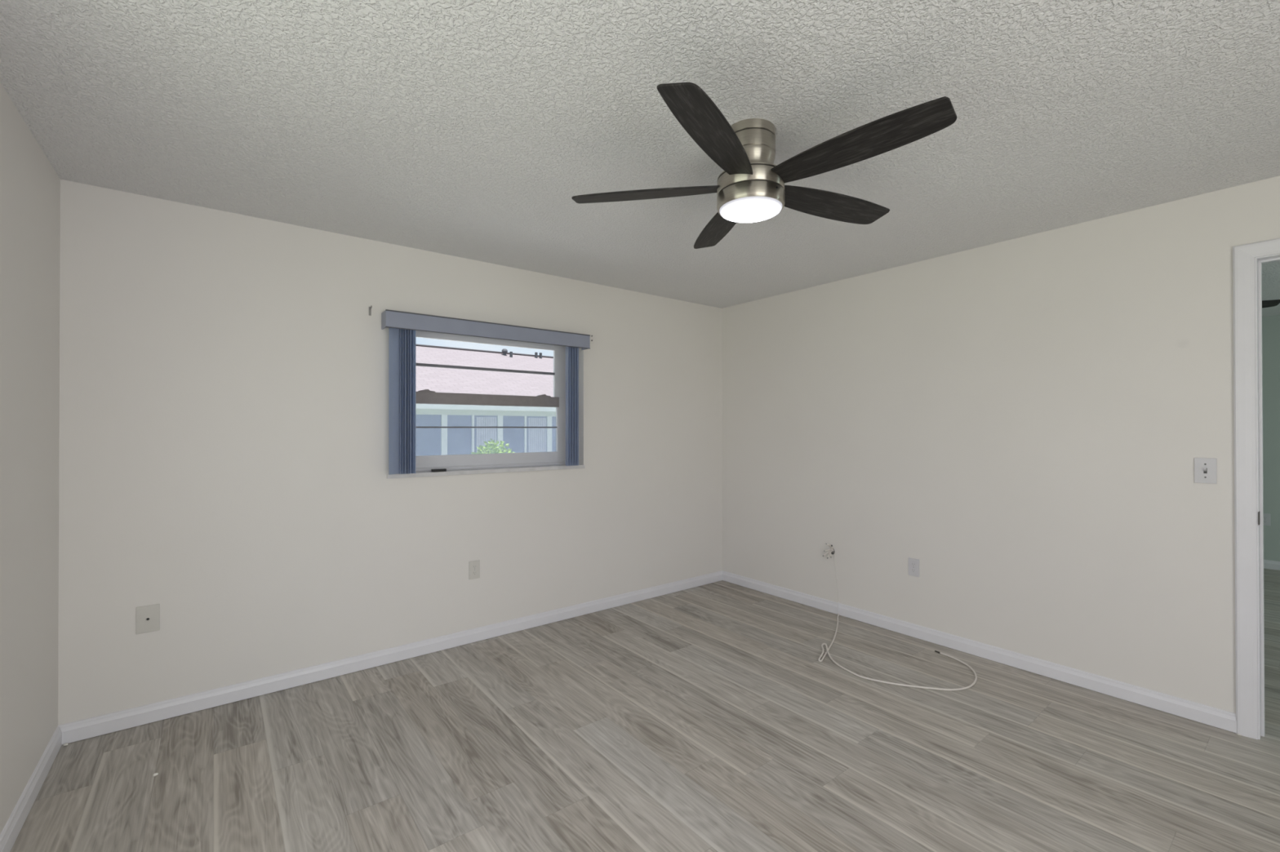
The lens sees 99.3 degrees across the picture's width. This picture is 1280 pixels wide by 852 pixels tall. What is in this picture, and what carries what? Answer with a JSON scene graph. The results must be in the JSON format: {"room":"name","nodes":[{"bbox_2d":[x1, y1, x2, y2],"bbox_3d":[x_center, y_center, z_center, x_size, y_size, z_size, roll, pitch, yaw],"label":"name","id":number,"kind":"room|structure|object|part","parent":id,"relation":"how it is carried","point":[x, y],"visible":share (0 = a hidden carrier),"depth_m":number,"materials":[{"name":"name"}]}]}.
{"room":"empty bedroom","nodes":[
{"label":"empty bedroom","id":0,"kind":"room"},
{"bbox_2d":[0,81,60,835],"bbox_3d":[-1.014,0.141,0.278,0.200,2.440,5.089,0,0,-38],"label":"wall","id":1,"kind":"structure","parent":0,"point":[30,186],"depth_m":1.94,"materials":[{"name":"paint"}]},
{"bbox_2d":[0,727,62,851],"bbox_3d":[-0.924,1.318,0.332,0.014,0.082,5.075,0,0,-38],"label":"baseboard","id":2,"kind":"structure","parent":1,"relation":"attached to","point":[8,837],"depth_m":1.94,"materials":[{"name":"white paint"}]},
{"bbox_2d":[57,179,722,725],"bbox_3d":[-1.023,0.158,3.629,4.318,2.440,0.200,0,0,-38],"label":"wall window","id":3,"kind":"structure","parent":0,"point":[224,442],"depth_m":2.90,"materials":[{"name":"paint"}]},
{"bbox_2d":[135,604,159,634],"bbox_3d":[-2.274,0.892,2.512,0.082,0.124,0.010,0,0,-38],"label":"cable plate","id":4,"kind":"object","parent":3,"relation":"attached to","point":[148,617],"visible":1,"depth_m":2.51,"materials":[{"name":"white plastic"}]},
{"bbox_2d":[368,305,372,315],"bbox_3d":[-1.529,-0.656,3.085,0.012,0.051,0.041,0,0,-38],"label":"curtain bracket","id":5,"kind":"object","parent":3,"relation":"attached to","point":[371,307],"visible":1,"depth_m":3.10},
{"bbox_2d":[57,570,723,745],"bbox_3d":[-0.877,1.334,3.601,4.118,0.082,0.014,0,0,-38],"label":"baseboard","id":6,"kind":"structure","parent":3,"relation":"attached to","point":[77,731],"depth_m":2.97,"materials":[{"name":"white paint"}]},
{"bbox_2d":[468,560,479,579],"bbox_3d":[-1.056,0.918,3.467,0.070,0.115,0.008,0,0,-38],"label":"power outlet","id":7,"kind":"object","parent":3,"relation":"attached to","point":[473,566],"visible":1,"depth_m":3.46,"materials":[{"name":"white plastic"}]},
{"bbox_2d":[381,309,590,475],"bbox_3d":[-0.925,-0.188,3.513,1.362,0.932,0.106,0,0,-38],"label":"vertical blind","id":8,"kind":"object","parent":3,"relation":"attached to","point":[403,326],"visible":1,"depth_m":3.17,"materials":[{"name":"blue plastic"}]},
{"bbox_2d":[386,330,585,479],"bbox_3d":[-0.994,-0.167,3.639,1.344,0.950,0.204,0,0,-38],"label":"window","id":9,"kind":"structure","parent":3,"relation":"attached to","point":[473,464],"depth_m":3.69,"materials":[{"name":"white plastic"}]},
{"bbox_2d":[431,468,446,471],"bbox_3d":[-1.238,0.273,3.344,0.085,0.016,0.028,0,0,-38],"label":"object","id":10,"kind":"object","parent":9,"relation":"on","point":[438,469],"visible":1,"depth_m":3.34,"materials":[{"name":"black plastic"}]},
{"bbox_3d":[-0.969,0.295,3.605,1.344,0.025,0.124,0,0,-38],"label":"sill","id":11,"kind":"part","parent":9,"relation":"part of","materials":[{"name":"stone"}]},
{"bbox_3d":[-1.033,-0.175,3.651,1.095,0.074,0.036,0,0,-38],"label":"meeting rail","id":12,"kind":"part","parent":9,"relation":"part of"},
{"bbox_3d":[-1.026,-0.180,3.686,1.328,0.925,0.090,0,0,-38],"label":"frame","id":13,"kind":"part","parent":9,"relation":"part of","materials":[{"name":"white plastic"}]},
{"bbox_3d":[-1.013,0.026,3.669,1.238,0.473,0.025,0,0,-38],"label":"sash","id":14,"kind":"part","parent":9,"relation":"part of","materials":[{"name":"clear glass"}]},
{"bbox_3d":[-1.034,-0.370,3.696,1.238,0.455,0.023,0,0,-38],"label":"sash","id":15,"kind":"part","parent":9,"relation":"part of","materials":[{"name":"clear glass"}]},
{"bbox_2d":[0,0,1279,316],"bbox_3d":[2.673,-1.146,2.651,8.927,0.150,6.309,0,0,-38],"label":"ceiling","id":16,"kind":"structure","parent":0,"point":[467,129],"depth_m":1.84,"materials":[{"name":"white paint"}]},
{"bbox_2d":[571,82,956,248],"bbox_3d":[0.438,-0.921,1.960,1.286,0.303,1.264,0,0,-38],"label":"ceiling fan","id":17,"kind":"object","parent":16,"relation":"hanging from","point":[751,188],"visible":1,"depth_m":1.86,"materials":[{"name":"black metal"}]},
{"bbox_3d":[0.020,-0.872,2.047,0.561,0.007,0.144,0,12,10],"label":"blade","id":18,"kind":"part","parent":17,"relation":"part of","materials":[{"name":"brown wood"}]},
{"bbox_3d":[0.221,-0.875,1.637,0.144,0.007,0.561,13,6,27],"label":"blade","id":19,"kind":"part","parent":17,"relation":"part of","materials":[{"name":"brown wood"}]},
{"bbox_3d":[0.348,-0.871,2.365,0.144,0.007,0.561,-12,1,-8],"label":"blade","id":20,"kind":"part","parent":17,"relation":"part of","materials":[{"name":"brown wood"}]},
{"bbox_3d":[0.752,-0.873,2.151,0.561,0.007,0.144,0,-12,-26],"label":"blade","id":21,"kind":"part","parent":17,"relation":"part of","materials":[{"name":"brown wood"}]},
{"bbox_3d":[0.673,-0.875,1.701,0.144,0.007,0.561,17,-12,-43],"label":"blade","id":22,"kind":"part","parent":17,"relation":"part of","materials":[{"name":"black wood"}]},
{"bbox_2d":[1262,299,1279,307],"bbox_3d":[4.006,-0.913,4.209,1.264,0.303,1.286,0,0,42],"label":"ceiling fan","id":23,"kind":"object","parent":16,"relation":"hanging from","point":[1265,304],"visible":0.02,"depth_m":3.84,"materials":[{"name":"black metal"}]},
{"bbox_2d":[10,568,1279,851],"bbox_3d":[2.676,1.429,2.639,8.927,0.120,6.309,0,0,-38],"label":"floor","id":24,"kind":"structure","parent":0,"point":[708,717],"depth_m":2.25,"materials":[{"name":"laminate"}]},
{"bbox_2d":[817,555,977,691],"bbox_3d":[1.441,1.158,3.312,0.823,0.430,1.095,0,0,-38],"label":"coaxial cable","id":25,"kind":"object","parent":24,"relation":"on","point":[834,637],"visible":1,"depth_m":3.04,"materials":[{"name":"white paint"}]},
{"bbox_2d":[721,175,1279,713],"bbox_3d":[2.605,0.149,2.591,0.115,2.440,6.309,0,0,-38],"label":"wall door","id":26,"kind":"structure","parent":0,"point":[1025,420],"depth_m":3.06,"materials":[{"name":"paint"}]},
{"bbox_2d":[822,543,834,559],"bbox_3d":[1.396,0.921,3.994,0.064,0.110,0.091,0,0,-38],"label":"wire bundle","id":27,"kind":"object","parent":26,"relation":"attached to","point":[831,551],"visible":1,"depth_m":3.99,"materials":[{"name":"white plastic"}]},
{"bbox_2d":[907,557,919,577],"bbox_3d":[1.782,0.921,3.539,0.008,0.115,0.070,0,0,-38],"label":"power outlet","id":28,"kind":"object","parent":26,"relation":"attached to","point":[913,564],"visible":1,"depth_m":3.54,"materials":[{"name":"white plastic"}]},
{"bbox_2d":[722,571,1236,733],"bbox_3d":[1.699,1.331,3.639,0.014,0.082,3.102,0,0,-38],"label":"baseboard","id":29,"kind":"structure","parent":26,"relation":"attached to","point":[1199,713],"depth_m":3.06,"materials":[{"name":"white paint"}]},
{"bbox_2d":[1194,457,1217,484],"bbox_3d":[2.593,0.206,2.494,0.023,0.116,0.072,0,0,-38],"label":"light switch","id":30,"kind":"object","parent":26,"relation":"attached to","point":[1205,468],"visible":1,"depth_m":2.50,"materials":[{"name":"white plastic"}]},
{"bbox_2d":[1232,238,1279,740],"bbox_3d":[2.994,0.281,2.079,0.133,2.170,0.965,0,0,-38],"label":"door frame","id":31,"kind":"structure","parent":26,"relation":"attached to","point":[1248,259],"depth_m":2.39,"materials":[{"name":"white paint"}]},
{"bbox_3d":[2.711,0.404,2.380,0.036,0.057,0.004,0,0,-38],"label":"strike plate","id":32,"kind":"part","parent":31,"relation":"part of","materials":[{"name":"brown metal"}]},
{"bbox_2d":[1262,315,1279,561],"bbox_3d":[6.110,0.159,5.335,0.200,2.440,6.309,0,0,-38],"label":"wall","id":33,"kind":"structure","parent":0,"point":[1270,324],"depth_m":5.22,"materials":[{"name":"paint"}]},
{"bbox_2d":[1263,513,1271,525],"bbox_3d":[6.041,0.904,5.252,0.008,0.115,0.070,0,0,-38],"label":"power outlet","id":34,"kind":"object","parent":33,"relation":"attached to","point":[1267,518],"visible":0.75,"depth_m":5.24,"materials":[{"name":"white plastic"}]},
{"bbox_2d":[1263,560,1279,570],"bbox_3d":[6.088,1.334,5.184,0.014,0.082,6.109,0,0,-38],"label":"baseboard","id":35,"kind":"structure","parent":33,"relation":"attached to","point":[1272,565],"depth_m":5.21,"materials":[{"name":"white paint"}]},
{"label":"outside","id":36,"kind":"structure","parent":0,"visible":0},
{"bbox_3d":[-17.037,2.055,46.082,150.000,0.200,86.411,0,0,-38],"label":"ground","id":37,"kind":"structure","parent":36,"visible":0},
{"bbox_2d":[415,344,555,456],"bbox_3d":[-4.913,-0.452,19.253,45.000,4.521,10.730,0,0,-38],"label":"neighbor house","id":38,"kind":"structure","parent":37,"relation":"on","point":[428,441],"depth_m":14.57,"materials":[{"name":"paint"}]},
{"bbox_3d":[-5.091,0.504,13.080,0.661,1.550,0.018,0,0,-38],"label":"pane","id":39,"kind":"part","parent":38,"relation":"part of","materials":[{"name":"blue glass"}]},
{"bbox_3d":[-4.787,0.754,13.276,0.140,2.050,0.075,0,0,-38],"label":"post","id":40,"kind":"part","parent":38,"relation":"part of","materials":[{"name":"white paint"}]},
{"bbox_3d":[-4.523,0.505,13.524,0.661,1.550,0.018,0,0,-38],"label":"pane","id":41,"kind":"part","parent":38,"relation":"part of","materials":[{"name":"blue glass"}]},
{"bbox_3d":[-3.955,0.507,13.969,0.661,1.550,0.018,0,0,-38],"label":"pane","id":42,"kind":"part","parent":38,"relation":"part of","materials":[{"name":"blue glass"}]},
{"bbox_2d":[476,417,496,452],"bbox_3d":[-3.941,0.502,13.960,0.532,1.460,0.006,0,0,-38],"label":"curtain","id":43,"kind":"object","parent":38,"relation":"hanging from","point":[483,434],"depth_m":13.94,"materials":[{"name":"white fabric"}]},
{"bbox_3d":[-3.652,0.757,14.165,0.140,2.050,0.075,0,0,-38],"label":"post","id":44,"kind":"part","parent":38,"relation":"part of","materials":[{"name":"white paint"}]},
{"bbox_2d":[502,348,507,355],"bbox_3d":[-4.739,-2.543,19.038,0.209,0.341,0.209,0,0,-38],"label":"vent","id":45,"kind":"object","parent":38,"relation":"attached to","point":[504,351],"depth_m":18.98,"materials":[{"name":"grey metal"}]},
{"bbox_3d":[-3.388,0.508,14.413,0.661,1.550,0.018,0,0,-38],"label":"pane","id":46,"kind":"part","parent":38,"relation":"part of","materials":[{"name":"blue glass"}]},
{"bbox_3d":[-2.820,0.510,14.858,0.661,1.550,0.018,0,0,-38],"label":"pane","id":47,"kind":"part","parent":38,"relation":"part of","materials":[{"name":"glass"}]},
{"bbox_2d":[528,417,546,452],"bbox_3d":[-2.806,0.505,14.848,0.532,1.460,0.006,0,0,-38],"label":"curtain","id":48,"kind":"object","parent":38,"relation":"hanging from","point":[536,436],"depth_m":14.84,"materials":[{"name":"white fabric"}]},
{"bbox_3d":[-2.517,0.761,15.054,0.140,2.050,0.075,0,0,-38],"label":"post","id":49,"kind":"part","parent":38,"relation":"part of","materials":[{"name":"white paint"}]},
{"bbox_3d":[-2.252,0.512,15.302,0.661,1.550,0.018,0,0,-38],"label":"pane","id":50,"kind":"part","parent":38,"relation":"part of","materials":[{"name":"blue glass"}]},
{"bbox_2d":[471,438,515,453],"bbox_3d":[-3.214,1.023,11.952,1.242,1.501,1.411,0,0,-38],"label":"shrub","id":51,"kind":"object","parent":37,"relation":"on","point":[494,449],"visible":0.2,"depth_m":11.84,"materials":[{"name":"green plant"}]}
]}

